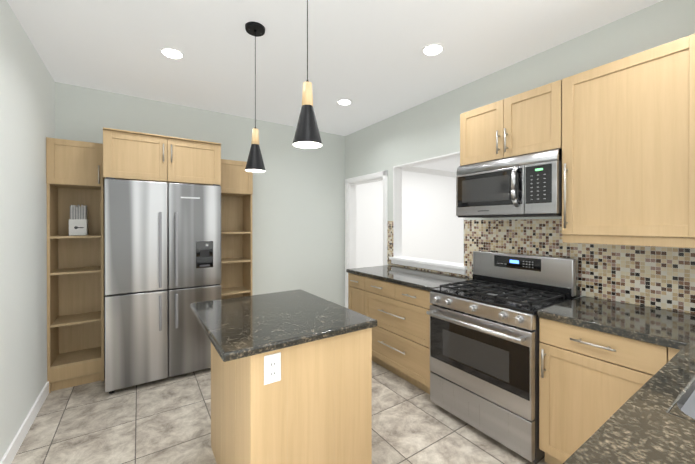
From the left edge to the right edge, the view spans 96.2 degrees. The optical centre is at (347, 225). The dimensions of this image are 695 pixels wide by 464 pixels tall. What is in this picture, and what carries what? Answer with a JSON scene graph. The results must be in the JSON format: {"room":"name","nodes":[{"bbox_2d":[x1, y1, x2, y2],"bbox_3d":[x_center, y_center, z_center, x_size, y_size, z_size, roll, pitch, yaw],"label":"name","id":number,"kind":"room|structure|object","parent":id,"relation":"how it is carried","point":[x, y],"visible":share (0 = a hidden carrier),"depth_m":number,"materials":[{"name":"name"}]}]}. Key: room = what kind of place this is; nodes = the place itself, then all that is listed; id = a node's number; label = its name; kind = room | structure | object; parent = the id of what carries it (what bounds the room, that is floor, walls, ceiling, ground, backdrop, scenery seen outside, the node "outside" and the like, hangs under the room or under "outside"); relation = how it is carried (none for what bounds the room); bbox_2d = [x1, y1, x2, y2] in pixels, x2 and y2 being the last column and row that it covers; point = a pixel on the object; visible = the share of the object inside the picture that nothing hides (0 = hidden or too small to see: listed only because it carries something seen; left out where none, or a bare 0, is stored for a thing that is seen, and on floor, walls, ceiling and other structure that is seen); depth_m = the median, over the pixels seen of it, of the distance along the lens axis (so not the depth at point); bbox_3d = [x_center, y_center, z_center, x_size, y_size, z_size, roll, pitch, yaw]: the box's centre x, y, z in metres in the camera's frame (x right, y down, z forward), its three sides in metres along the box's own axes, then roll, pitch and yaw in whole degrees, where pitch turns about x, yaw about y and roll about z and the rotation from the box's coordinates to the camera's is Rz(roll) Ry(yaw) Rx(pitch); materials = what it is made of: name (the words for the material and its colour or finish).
{"room":"kitchen","nodes":[
{"label":"kitchen","id":0,"kind":"room"},
{"bbox_2d":[0,0,54,460],"bbox_3d":[-1.198,0.049,0.525,0.120,2.735,5.600,0,0,-34],"label":"wall","id":1,"kind":"structure","parent":0,"point":[27,104],"depth_m":2.06,"materials":[{"name":"white paint"}]},
{"bbox_2d":[0,381,48,463],"bbox_3d":[-1.141,1.366,0.568,0.018,0.100,5.600,0,0,-34],"label":"baseboard","id":2,"kind":"structure","parent":1,"relation":"attached to","point":[14,446],"depth_m":2.03,"materials":[{"name":"white paint"}]},
{"bbox_2d":[55,82,344,306],"bbox_3d":[-1.403,0.037,3.828,3.450,2.735,0.120,0,0,-34],"label":"wall","id":3,"kind":"structure","parent":0,"point":[298,218],"depth_m":4.05,"materials":[{"name":"white paint"}]},
{"bbox_2d":[103,127,220,184],"bbox_3d":[-1.806,-0.604,3.087,0.930,0.411,0.656,0,0,-34],"label":"upper cabinet","id":4,"kind":"object","parent":3,"relation":"attached to","point":[133,155],"visible":0.83,"depth_m":2.81,"materials":[{"name":"brown wood"}]},
{"bbox_2d":[11,361,547,463],"bbox_3d":[0.112,1.474,1.297,3.510,0.120,6.020,0,0,-34],"label":"floor","id":5,"kind":"structure","parent":0,"point":[165,421],"depth_m":2.16,"materials":[{"name":"tile"}]},
{"bbox_2d":[46,137,104,392],"bbox_3d":[-2.434,0.338,2.827,0.375,2.140,0.396,0,0,-34],"label":"bookcase","id":6,"kind":"object","parent":5,"relation":"on","point":[75,305],"visible":0.96,"depth_m":2.82,"materials":[{"name":"brown wood"}]},
{"bbox_2d":[69,205,87,235],"bbox_3d":[-2.435,-0.046,2.825,0.124,0.276,0.102,0,0,-34],"label":"holder","id":7,"kind":"object","parent":6,"relation":"in","point":[78,222],"visible":1,"depth_m":2.79,"materials":[{"name":"white plastic"}]},
{"bbox_2d":[104,177,220,393],"bbox_3d":[-1.772,0.506,3.041,0.900,1.802,0.722,0,0,-34],"label":"refrigerator","id":8,"kind":"object","parent":5,"relation":"on","point":[162,252],"visible":0.96,"depth_m":2.73,"materials":[{"name":"grey metal"}]},
{"bbox_2d":[220,159,252,298],"bbox_3d":[-1.327,0.346,3.567,0.395,2.120,0.396,0,0,-34],"label":"bookcase","id":9,"kind":"object","parent":5,"relation":"on","point":[236,185],"visible":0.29,"depth_m":3.69,"materials":[{"name":"brown wood"}]},
{"bbox_2d":[190,289,376,463],"bbox_3d":[-0.409,0.947,1.758,0.750,0.931,0.912,0,0,-34],"label":"kitchen island","id":10,"kind":"object","parent":5,"relation":"on","point":[291,376],"visible":1,"depth_m":1.48,"materials":[{"name":"brown wood"}]},
{"bbox_2d":[346,265,472,393],"bbox_3d":[0.590,0.947,3.130,0.672,0.920,1.231,0,0,-34],"label":"base cabinet","id":11,"kind":"object","parent":5,"relation":"on","point":[393,301],"visible":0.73,"depth_m":2.85,"materials":[{"name":"brown wood"}]},
{"bbox_2d":[426,251,579,462],"bbox_3d":[1.098,0.818,2.268,0.748,1.185,0.760,0,0,-34],"label":"range","id":12,"kind":"object","parent":5,"relation":"on","point":[484,350],"visible":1,"depth_m":2.09,"materials":[{"name":"grey metal"}]},
{"bbox_2d":[537,296,694,463],"bbox_3d":[1.075,0.955,1.030,2.198,0.920,1.268,0,0,-34],"label":"base cabinet","id":13,"kind":"object","parent":5,"relation":"on","point":[616,382],"visible":0.98,"depth_m":1.52,"materials":[{"name":"brown wood"}]},
{"bbox_2d":[7,0,662,172],"bbox_3d":[1.973,-1.389,3.361,8.910,0.120,7.400,0,0,-34],"label":"ceiling","id":14,"kind":"structure","parent":0,"point":[371,61],"depth_m":2.31,"materials":[{"name":"white paint"}]},
{"bbox_2d":[159,47,184,59],"bbox_3d":[-1.350,-1.322,2.403,0.170,0.006,0.170,0,0,-34],"label":"recessed light","id":15,"kind":"object","parent":14,"relation":"in","point":[171,53],"visible":1,"depth_m":2.40,"materials":[{"name":"white paint"}]},
{"bbox_2d":[245,22,265,172],"bbox_3d":[-0.619,-0.844,2.094,0.136,0.960,0.136,0,0,-34],"label":"pendant lamp","id":16,"kind":"object","parent":14,"relation":"hanging from","point":[255,163],"visible":1,"depth_m":2.07,"materials":[{"name":"black metal"}]},
{"bbox_2d":[292,0,321,148],"bbox_3d":[-0.181,-0.842,1.412,0.136,0.960,0.136,0,0,-34],"label":"pendant lamp","id":17,"kind":"object","parent":14,"relation":"hanging from","point":[307,135],"visible":1,"depth_m":1.39,"materials":[{"name":"black metal"}]},
{"bbox_2d":[337,99,351,104],"bbox_3d":[-0.031,-1.325,3.363,0.170,0.006,0.170,0,0,-34],"label":"recessed light","id":18,"kind":"object","parent":14,"relation":"in","point":[344,102],"visible":1,"depth_m":3.36,"materials":[{"name":"white paint"}]},
{"bbox_2d":[421,43,444,55],"bbox_3d":[0.644,-1.322,2.353,0.170,0.006,0.170,0,0,-34],"label":"recessed light","id":19,"kind":"object","parent":14,"relation":"in","point":[433,49],"visible":1,"depth_m":2.34,"materials":[{"name":"white paint"}]},
{"bbox_2d":[356,171,462,267],"bbox_3d":[1.416,0.025,7.276,5.070,2.735,0.120,0,0,-34],"label":"wall","id":20,"kind":"structure","parent":0,"point":[432,225],"depth_m":7.34,"materials":[{"name":"white paint"}]},
{"bbox_2d":[402,166,456,176],"bbox_3d":[1.482,-1.292,7.183,5.080,0.100,0.100,0,0,-34],"label":"crown molding","id":21,"kind":"structure","parent":20,"relation":"attached to","point":[429,171],"depth_m":7.50,"materials":[{"name":"white paint"}]},
{"bbox_2d":[345,0,694,309],"bbox_3d":[1.570,0.042,2.375,0.120,2.735,5.600,0,0,-34],"label":"wall","id":22,"kind":"structure","parent":0,"point":[427,129],"depth_m":2.68,"materials":[{"name":"white paint"}]},
{"bbox_2d":[345,170,387,307],"bbox_3d":[0.280,0.361,4.286,0.148,2.085,0.940,0,0,-34],"label":"door frame","id":23,"kind":"structure","parent":22,"relation":"attached to","point":[350,221],"depth_m":4.58,"materials":[{"name":"white paint"}]},
{"bbox_2d":[389,256,466,274],"bbox_3d":[0.878,0.425,3.399,0.195,0.082,1.060,0,0,-34],"label":"sill","id":24,"kind":"structure","parent":22,"relation":"attached to","point":[450,267],"depth_m":3.29,"materials":[{"name":"white paint"}]},
{"bbox_2d":[393,151,464,265],"bbox_3d":[0.884,-0.147,3.401,0.128,1.127,0.994,0,0,-34],"label":"window frame","id":25,"kind":"structure","parent":22,"relation":"attached to","point":[397,210],"depth_m":3.78,"materials":[{"name":"white paint"}]},
{"bbox_2d":[460,80,561,165],"bbox_3d":[1.266,-0.708,2.367,0.374,0.435,0.748,0,0,-34],"label":"upper cabinet","id":26,"kind":"object","parent":22,"relation":"attached to","point":[527,122],"visible":0.85,"depth_m":2.22,"materials":[{"name":"brown wood"}]},
{"bbox_2d":[456,149,561,217],"bbox_3d":[1.232,-0.274,2.347,0.454,0.422,0.746,0,0,-34],"label":"microwave","id":27,"kind":"object","parent":26,"relation":"attached to","point":[527,185],"visible":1,"depth_m":2.18,"materials":[{"name":"grey metal"}]},
{"bbox_2d":[387,219,694,313],"bbox_3d":[1.239,0.221,2.756,0.007,0.534,2.667,0,0,-34],"label":"backsplash","id":28,"kind":"structure","parent":22,"relation":"attached to","point":[657,277],"depth_m":2.07,"materials":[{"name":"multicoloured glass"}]},
{"bbox_2d":[562,34,694,247],"bbox_3d":[1.650,-0.407,1.793,0.374,1.033,0.627,0,0,-34],"label":"upper cabinet","id":29,"kind":"object","parent":22,"relation":"attached to","point":[628,150],"visible":1,"depth_m":1.69,"materials":[{"name":"brown wood"}]}
]}

